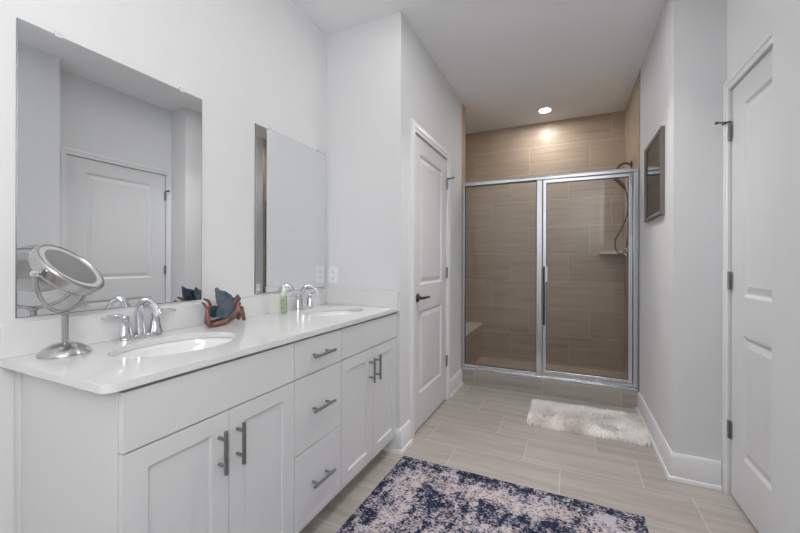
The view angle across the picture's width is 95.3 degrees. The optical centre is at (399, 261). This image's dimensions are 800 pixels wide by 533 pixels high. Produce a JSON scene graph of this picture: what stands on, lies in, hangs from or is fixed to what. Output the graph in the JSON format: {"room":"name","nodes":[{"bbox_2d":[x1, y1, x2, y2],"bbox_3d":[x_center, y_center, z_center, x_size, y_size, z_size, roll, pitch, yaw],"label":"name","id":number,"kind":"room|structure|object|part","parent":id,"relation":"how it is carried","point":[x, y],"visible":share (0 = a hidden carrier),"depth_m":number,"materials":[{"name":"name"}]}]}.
{"room":"bathroom","nodes":[
{"label":"bathroom","id":0,"kind":"room"},
{"bbox_2d":[0,0,326,532],"bbox_3d":[-1.244,-0.190,1.024,0.122,2.720,3.516,0,0,25],"label":"wall","id":1,"kind":"structure","parent":0,"point":[263,63],"depth_m":1.69,"materials":[{"name":"white paint"}]},
{"bbox_2d":[15,18,201,317],"bbox_3d":[-1.014,-0.286,1.360,0.012,0.908,0.605,0,0,25],"label":"wall mirror","id":2,"kind":"object","parent":1,"relation":"attached to","point":[109,152],"visible":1,"depth_m":1.29,"materials":[{"name":"clear mirror"}]},
{"bbox_2d":[0,289,326,358],"bbox_3d":[-0.829,0.231,1.756,0.019,0.100,1.556,0,0,25],"label":"backsplash","id":3,"kind":"structure","parent":1,"relation":"attached to","point":[25,337],"depth_m":1.27,"materials":[{"name":"white stone"}]},
{"bbox_2d":[254,123,324,293],"bbox_3d":[-0.632,-0.285,2.186,0.012,0.908,0.602,0,0,25],"label":"wall mirror","id":4,"kind":"object","parent":1,"relation":"attached to","point":[289,174],"visible":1,"depth_m":2.14,"materials":[{"name":"clear mirror"}]},
{"bbox_2d":[326,12,408,428],"bbox_3d":[-0.224,-0.187,2.424,0.556,2.720,0.120,0,0,25],"label":"wall","id":5,"kind":"structure","parent":0,"point":[368,62],"depth_m":2.35,"materials":[{"name":"white paint"}]},
{"bbox_2d":[329,266,337,283],"bbox_3d":[-0.449,0.087,2.456,0.076,0.120,0.008,0,0,25],"label":"wall outlet","id":6,"kind":"object","parent":5,"relation":"attached to","point":[333,270],"visible":1,"depth_m":2.45,"materials":[{"name":"white plastic"}]},
{"bbox_2d":[408,24,461,419],"bbox_3d":[0.250,-0.186,2.979,0.160,2.720,1.294,0,0,25],"label":"wall","id":7,"kind":"structure","parent":0,"point":[434,105],"depth_m":3.09,"materials":[{"name":"white paint"}]},
{"bbox_2d":[382,420,412,454],"bbox_3d":[-0.012,1.102,2.325,0.134,0.142,0.175,0,0,25],"label":"baseboard","id":8,"kind":"structure","parent":7,"relation":"attached to","point":[400,443],"depth_m":2.26,"materials":[{"name":"white wood"}]},
{"bbox_2d":[409,118,450,439],"bbox_3d":[0.253,0.117,2.776,0.018,2.114,0.860,0,0,25],"label":"trim","id":9,"kind":"structure","parent":7,"relation":"attached to","point":[415,128],"depth_m":2.41,"materials":[{"name":"white wood"}]},
{"bbox_2d":[415,135,453,431],"bbox_3d":[0.265,0.146,2.789,0.107,2.032,0.754,0,0,25],"label":"door","id":10,"kind":"structure","parent":7,"relation":"in","point":[431,183],"depth_m":2.75,"materials":[{"name":"white paint"}]},
{"bbox_3d":[0.163,0.249,2.540,0.060,0.062,0.137,0,0,25],"label":"lever handle","id":11,"kind":"part","parent":10,"relation":"part of","materials":[{"name":"grey metal"}]},
{"bbox_2d":[450,369,462,396],"bbox_3d":[0.517,1.104,3.342,0.027,0.142,0.389,0,0,25],"label":"baseboard","id":12,"kind":"structure","parent":7,"relation":"attached to","point":[456,382],"depth_m":3.32,"materials":[{"name":"white wood"}]},
{"bbox_2d":[461,104,465,366],"bbox_3d":[0.480,-0.185,3.665,0.317,2.720,0.144,0,0,25],"label":"wall","id":13,"kind":"structure","parent":0,"point":[463,107],"depth_m":3.56,"materials":[{"name":"beige tile"}]},
{"bbox_2d":[291,0,665,133],"bbox_3d":[0.373,-1.576,1.537,2.620,0.060,5.800,0,0,25],"label":"ceiling","id":14,"kind":"structure","parent":0,"point":[506,61],"depth_m":2.60,"materials":[{"name":"white paint"}]},
{"bbox_2d":[538,107,551,112],"bbox_3d":[1.470,-1.538,3.702,0.138,0.008,0.138,0,0,25],"label":"recessed light","id":15,"kind":"object","parent":14,"relation":"in","point":[546,109],"visible":1,"depth_m":3.70,"materials":[{"name":"white plastic"}]},
{"bbox_2d":[300,384,757,532],"bbox_3d":[0.365,1.204,1.537,2.620,0.060,5.800,0,0,25],"label":"floor","id":16,"kind":"structure","parent":0,"point":[484,431],"depth_m":2.11,"materials":[{"name":"beige tile"}]},
{"bbox_2d":[14,342,293,532],"bbox_3d":[-0.762,0.737,1.244,0.570,0.868,0.611,0,0,25],"label":"base cabinet","id":17,"kind":"object","parent":16,"relation":"on","point":[208,449],"visible":0.97,"depth_m":1.03,"materials":[{"name":"white paint"}]},
{"bbox_3d":[-1.135,0.736,1.083,0.028,0.868,0.007,0,0,25],"label":"scribe moulding","id":18,"kind":"part","parent":17,"relation":"part of","materials":[{"name":"white paint"}]},
{"bbox_3d":[-0.608,0.766,1.011,0.018,0.604,0.299,0,0,25],"label":"door","id":19,"kind":"part","parent":17,"relation":"part of","materials":[{"name":"white paint"}]},
{"bbox_3d":[-0.534,0.575,1.102,0.038,0.132,0.012,0,0,25],"label":"bar pull","id":20,"kind":"part","parent":17,"relation":"part of","materials":[{"name":"silver metal"}]},
{"bbox_3d":[-0.506,0.575,1.163,0.038,0.132,0.012,0,0,25],"label":"bar pull","id":21,"kind":"part","parent":17,"relation":"part of","materials":[{"name":"silver metal"}]},
{"bbox_3d":[-0.482,0.767,1.284,0.018,0.604,0.299,0,0,25],"label":"door","id":22,"kind":"part","parent":17,"relation":"part of","materials":[{"name":"white paint"}]},
{"bbox_2d":[291,329,340,532],"bbox_3d":[-0.566,0.738,1.667,0.568,0.868,0.320,0,0,25],"label":"base cabinet","id":23,"kind":"object","parent":16,"relation":"on","point":[317,358],"visible":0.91,"depth_m":1.54,"materials":[{"name":"white paint"}]},
{"bbox_3d":[-0.351,0.614,1.567,0.018,0.297,0.317,0,0,25],"label":"drawer","id":24,"kind":"part","parent":23,"relation":"part of","materials":[{"name":"white paint"}]},
{"bbox_3d":[-0.350,0.388,1.567,0.018,0.146,0.317,0,0,25],"label":"drawer","id":25,"kind":"part","parent":23,"relation":"part of","materials":[{"name":"white paint"}]},
{"bbox_3d":[-0.352,0.918,1.567,0.018,0.303,0.317,0,0,25],"label":"drawer","id":26,"kind":"part","parent":23,"relation":"part of","materials":[{"name":"white paint"}]},
{"bbox_3d":[-0.328,0.915,1.552,0.038,0.012,0.144,0,0,25],"label":"bar pull","id":27,"kind":"part","parent":23,"relation":"part of","materials":[{"name":"silver metal"}]},
{"bbox_3d":[-0.327,0.609,1.552,0.038,0.012,0.144,0,0,25],"label":"bar pull","id":28,"kind":"part","parent":23,"relation":"part of","materials":[{"name":"silver metal"}]},
{"bbox_3d":[-0.326,0.386,1.552,0.038,0.012,0.144,0,0,25],"label":"bar pull","id":29,"kind":"part","parent":23,"relation":"part of","materials":[{"name":"silver metal"}]},
{"bbox_2d":[325,313,396,506],"bbox_3d":[-0.371,0.738,2.087,0.568,0.868,0.606,0,0,25],"label":"base cabinet","id":30,"kind":"object","parent":16,"relation":"on","point":[368,347],"visible":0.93,"depth_m":1.93,"materials":[{"name":"white paint"}]},
{"bbox_2d":[0,289,398,393],"bbox_3d":[-0.586,0.242,1.655,0.544,0.122,1.576,0,0,25],"label":"countertop","id":31,"kind":"structure","parent":30,"relation":"on","point":[264,327],"depth_m":1.25,"materials":[{"name":"white stone"}]},
{"bbox_2d":[28,244,103,358],"bbox_3d":[-1.013,0.113,1.108,0.174,0.335,0.209,0,0,25],"label":"makeup mirror","id":32,"kind":"object","parent":31,"relation":"on","point":[63,269],"visible":1,"depth_m":1.08,"materials":[{"name":"metal"}]},
{"bbox_3d":[-1.000,0.032,0.997,0.020,0.020,0.016,0,0,-10],"label":"pivot knob","id":33,"kind":"part","parent":32,"relation":"part of","materials":[{"name":"silver metal"}]},
{"bbox_3d":[-1.020,0.197,1.111,0.025,0.097,0.025,0,0,25],"label":"stem","id":34,"kind":"part","parent":32,"relation":"part of","materials":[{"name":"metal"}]},
{"bbox_2d":[100,297,175,341],"bbox_3d":[-0.925,0.205,1.337,0.143,0.151,0.258,0,0,25],"label":"faucet","id":35,"kind":"object","parent":31,"relation":"on","point":[124,333],"visible":1,"depth_m":1.34,"materials":[{"name":"silver metal"}]},
{"bbox_3d":[-0.997,0.192,1.271,0.021,0.019,0.077,0,0,19],"label":"lever","id":36,"kind":"part","parent":35,"relation":"part of","materials":[{"name":"silver metal"}]},
{"bbox_3d":[-0.987,0.232,1.306,0.050,0.081,0.050,0,0,25],"label":"handle","id":37,"kind":"part","parent":35,"relation":"part of","materials":[{"name":"silver metal"}]},
{"bbox_3d":[-0.964,0.272,1.355,0.056,0.016,0.152,0,0,25],"label":"plate","id":38,"kind":"part","parent":35,"relation":"part of","materials":[{"name":"silver metal"}]},
{"bbox_3d":[-0.923,0.201,1.336,0.139,0.144,0.032,0,0,25],"label":"spout","id":39,"kind":"part","parent":35,"relation":"part of","materials":[{"name":"silver metal"}]},
{"bbox_3d":[-0.942,0.232,1.404,0.050,0.081,0.050,0,0,25],"label":"handle","id":40,"kind":"part","parent":35,"relation":"part of","materials":[{"name":"silver metal"}]},
{"bbox_3d":[-0.921,0.192,1.435,0.021,0.019,0.077,0,0,31],"label":"lever","id":41,"kind":"part","parent":35,"relation":"part of","materials":[{"name":"silver metal"}]},
{"bbox_2d":[112,337,233,357],"bbox_3d":[-0.765,0.390,1.267,0.321,0.174,0.443,0,0,25],"label":"sink","id":42,"kind":"object","parent":31,"relation":"in","point":[187,345],"visible":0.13,"depth_m":1.39,"materials":[{"name":"white ceramic"}]},
{"bbox_2d":[202,287,245,326],"bbox_3d":[-0.790,0.195,1.633,0.063,0.170,0.216,0,0,25],"label":"figurine","id":43,"kind":"object","parent":31,"relation":"on","point":[229,308],"visible":1,"depth_m":1.61,"materials":[{"name":"orange metal"}]},
{"bbox_2d":[280,285,287,313],"bbox_3d":[-0.623,0.202,1.971,0.042,0.158,0.040,0,0,25],"label":"soap bottle","id":44,"kind":"object","parent":31,"relation":"on","point":[283,296],"visible":1,"depth_m":1.96,"materials":[{"name":"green plastic"}]},
{"bbox_2d":[289,284,319,309],"bbox_3d":[-0.537,0.206,2.175,0.143,0.151,0.258,0,0,25],"label":"faucet","id":45,"kind":"object","parent":31,"relation":"on","point":[300,303],"visible":1,"depth_m":2.18,"materials":[{"name":"silver metal"}]},
{"bbox_3d":[-0.600,0.233,2.144,0.050,0.081,0.050,0,0,25],"label":"handle","id":46,"kind":"part","parent":45,"relation":"part of","materials":[{"name":"silver metal"}]},
{"bbox_3d":[-0.577,0.273,2.193,0.056,0.016,0.152,0,0,25],"label":"plate","id":47,"kind":"part","parent":45,"relation":"part of","materials":[{"name":"silver metal"}]},
{"bbox_3d":[-0.535,0.202,2.174,0.139,0.144,0.032,0,0,25],"label":"spout","id":48,"kind":"part","parent":45,"relation":"part of","materials":[{"name":"silver metal"}]},
{"bbox_3d":[-0.554,0.233,2.242,0.050,0.081,0.050,0,0,25],"label":"handle","id":49,"kind":"part","parent":45,"relation":"part of","materials":[{"name":"silver metal"}]},
{"bbox_2d":[307,310,359,315],"bbox_3d":[-0.379,0.392,2.104,0.321,0.174,0.443,0,0,25],"label":"sink","id":50,"kind":"object","parent":31,"relation":"in","point":[335,312],"visible":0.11,"depth_m":2.28,"materials":[{"name":"white ceramic"}]},
{"bbox_3d":[-0.220,0.768,1.851,0.018,0.604,0.300,0,0,25],"label":"door","id":51,"kind":"part","parent":30,"relation":"part of","materials":[{"name":"white paint"}]},
{"bbox_3d":[-0.146,0.576,1.943,0.038,0.132,0.012,0,0,25],"label":"bar pull","id":52,"kind":"part","parent":30,"relation":"part of","materials":[{"name":"silver metal"}]},
{"bbox_3d":[-0.118,0.576,2.003,0.038,0.132,0.012,0,0,25],"label":"bar pull","id":53,"kind":"part","parent":30,"relation":"part of","materials":[{"name":"silver metal"}]},
{"bbox_3d":[-0.093,0.768,2.125,0.018,0.604,0.300,0,0,25],"label":"door","id":54,"kind":"part","parent":30,"relation":"part of","materials":[{"name":"white paint"}]},
{"bbox_2d":[336,456,648,532],"bbox_3d":[0.180,1.170,1.110,1.218,0.007,1.830,0,0,25],"label":"area rug","id":55,"kind":"object","parent":16,"relation":"on","point":[416,496],"visible":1,"depth_m":1.72,"materials":[{"name":"multicoloured fabric"}]},
{"bbox_2d":[462,369,637,408],"bbox_3d":[1.278,1.109,3.281,1.460,0.136,0.138,0,0,25],"label":"shower curb","id":56,"kind":"object","parent":16,"relation":"on","point":[573,391],"visible":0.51,"depth_m":3.18,"materials":[{"name":"beige tile"}]},
{"bbox_2d":[461,167,638,391],"bbox_3d":[1.266,0.136,3.248,1.458,1.810,0.093,0,0,25],"label":"shower door frame","id":57,"kind":"structure","parent":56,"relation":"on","point":[631,383],"depth_m":3.19,"materials":[{"name":"metal"}]},
{"bbox_3d":[1.252,0.144,3.275,0.050,1.750,0.047,0,0,25],"label":"post","id":58,"kind":"part","parent":57,"relation":"part of","materials":[{"name":"metal"}]},
{"bbox_3d":[1.270,0.302,3.219,0.017,0.526,0.044,0,0,25],"label":"pull handle","id":59,"kind":"part","parent":57,"relation":"part of","materials":[{"name":"grey metal"}]},
{"bbox_3d":[1.292,0.107,3.225,0.020,0.140,0.008,0,0,25],"label":"latch plate","id":60,"kind":"part","parent":57,"relation":"part of","materials":[{"name":"silver metal"}]},
{"bbox_3d":[1.276,-0.750,3.264,1.458,0.038,0.058,0,0,25],"label":"header rail","id":61,"kind":"part","parent":57,"relation":"part of","materials":[{"name":"metal"}]},
{"bbox_3d":[1.581,0.132,3.109,0.679,1.719,0.024,0,0,25],"label":"glass door","id":62,"kind":"part","parent":57,"relation":"part of","materials":[{"name":"glass"}]},
{"bbox_2d":[526,398,650,446],"bbox_3d":[1.357,1.159,2.692,0.779,0.036,0.510,0,0,25],"label":"bath mat","id":63,"kind":"object","parent":16,"relation":"on","point":[619,426],"visible":1,"depth_m":2.63,"materials":[{"name":"white fabric"}]},
{"bbox_2d":[465,111,624,371],"bbox_3d":[1.541,-0.182,4.124,2.097,2.720,0.120,0,0,25],"label":"wall","id":64,"kind":"structure","parent":0,"point":[585,286],"depth_m":4.00,"materials":[{"name":"beige tile"}]},
{"bbox_2d":[599,251,627,253],"bbox_3d":[2.135,-0.090,3.659,0.225,0.024,0.225,0,0,25],"label":"corner shelf","id":65,"kind":"object","parent":64,"relation":"attached to","point":[613,252],"visible":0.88,"depth_m":3.58,"materials":[{"name":"beige stone"}]},
{"bbox_2d":[475,357,626,378],"bbox_3d":[1.319,1.150,3.748,1.777,0.055,0.745,0,0,25],"label":"floor","id":66,"kind":"structure","parent":0,"point":[506,363],"depth_m":3.88,"materials":[{"name":"brown tile"}]},
{"bbox_2d":[466,322,482,363],"bbox_3d":[0.672,0.920,4.056,0.341,0.400,0.727,0,0,25],"label":"shower bench","id":67,"kind":"object","parent":66,"relation":"on","point":[473,329],"visible":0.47,"depth_m":4.01,"materials":[{"name":"beige tile"}]},
{"bbox_3d":[0.673,0.733,4.056,0.341,0.025,0.727,0,0,25],"label":"seat","id":68,"kind":"part","parent":67,"relation":"part of","materials":[{"name":"beige stone"}]},
{"bbox_2d":[624,0,799,532],"bbox_3d":[1.260,-0.183,1.059,0.365,2.720,5.680,0,0,25],"label":"wall","id":69,"kind":"structure","parent":0,"point":[683,71],"depth_m":1.93,"materials":[{"name":"white paint"}]},
{"bbox_2d":[613,160,631,253],"bbox_3d":[1.973,-0.492,3.341,0.256,0.845,0.108,0,0,25],"label":"handheld shower","id":70,"kind":"object","parent":69,"relation":"attached to","point":[617,180],"visible":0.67,"depth_m":3.31,"materials":[{"name":"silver metal"}]},
{"bbox_3d":[2.023,-0.854,3.318,0.140,0.102,0.019,0,0,25],"label":"arm","id":71,"kind":"part","parent":70,"relation":"part of","materials":[{"name":"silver metal"}]},
{"bbox_2d":[639,70,639,348],"bbox_3d":[1.919,-0.249,2.920,0.008,2.584,0.010,0,0,25],"label":"trim","id":72,"kind":"structure","parent":69,"relation":"attached to","point":[639,70],"depth_m":2.92,"materials":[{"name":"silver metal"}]},
{"bbox_2d":[644,126,664,222],"bbox_3d":[1.664,-0.545,2.396,0.023,0.523,0.515,0,0,25],"label":"picture frame","id":73,"kind":"object","parent":69,"relation":"attached to","point":[654,153],"visible":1,"depth_m":2.35,"materials":[{"name":"grey wood"}]},
{"bbox_3d":[1.665,-0.545,2.396,0.002,0.471,0.463,0,0,25],"label":"glass","id":74,"kind":"part","parent":73,"relation":"part of","materials":[{"name":"glass"}]},
{"bbox_2d":[635,392,722,490],"bbox_3d":[1.772,1.107,2.398,0.232,0.142,1.050,0,0,25],"label":"baseboard","id":75,"kind":"structure","parent":69,"relation":"attached to","point":[687,469],"depth_m":1.96,"materials":[{"name":"white wood"}]},
{"bbox_2d":[727,0,772,495],"bbox_3d":[1.556,-0.182,1.408,0.160,2.720,0.987,0,0,25],"label":"wall","id":76,"kind":"structure","parent":0,"point":[749,22],"depth_m":1.73,"materials":[{"name":"white paint"}]},
{"bbox_2d":[714,48,772,532],"bbox_3d":[1.491,0.150,1.493,0.107,2.032,0.838,0,0,25],"label":"door","id":77,"kind":"structure","parent":76,"relation":"in","point":[749,430],"depth_m":1.63,"materials":[{"name":"white paint"}]},
{"bbox_2d":[722,28,772,494],"bbox_3d":[1.489,0.128,1.476,0.018,2.100,0.916,0,0,25],"label":"trim","id":78,"kind":"structure","parent":76,"relation":"attached to","point":[766,43],"depth_m":1.85,"materials":[{"name":"white wood"}]}
]}

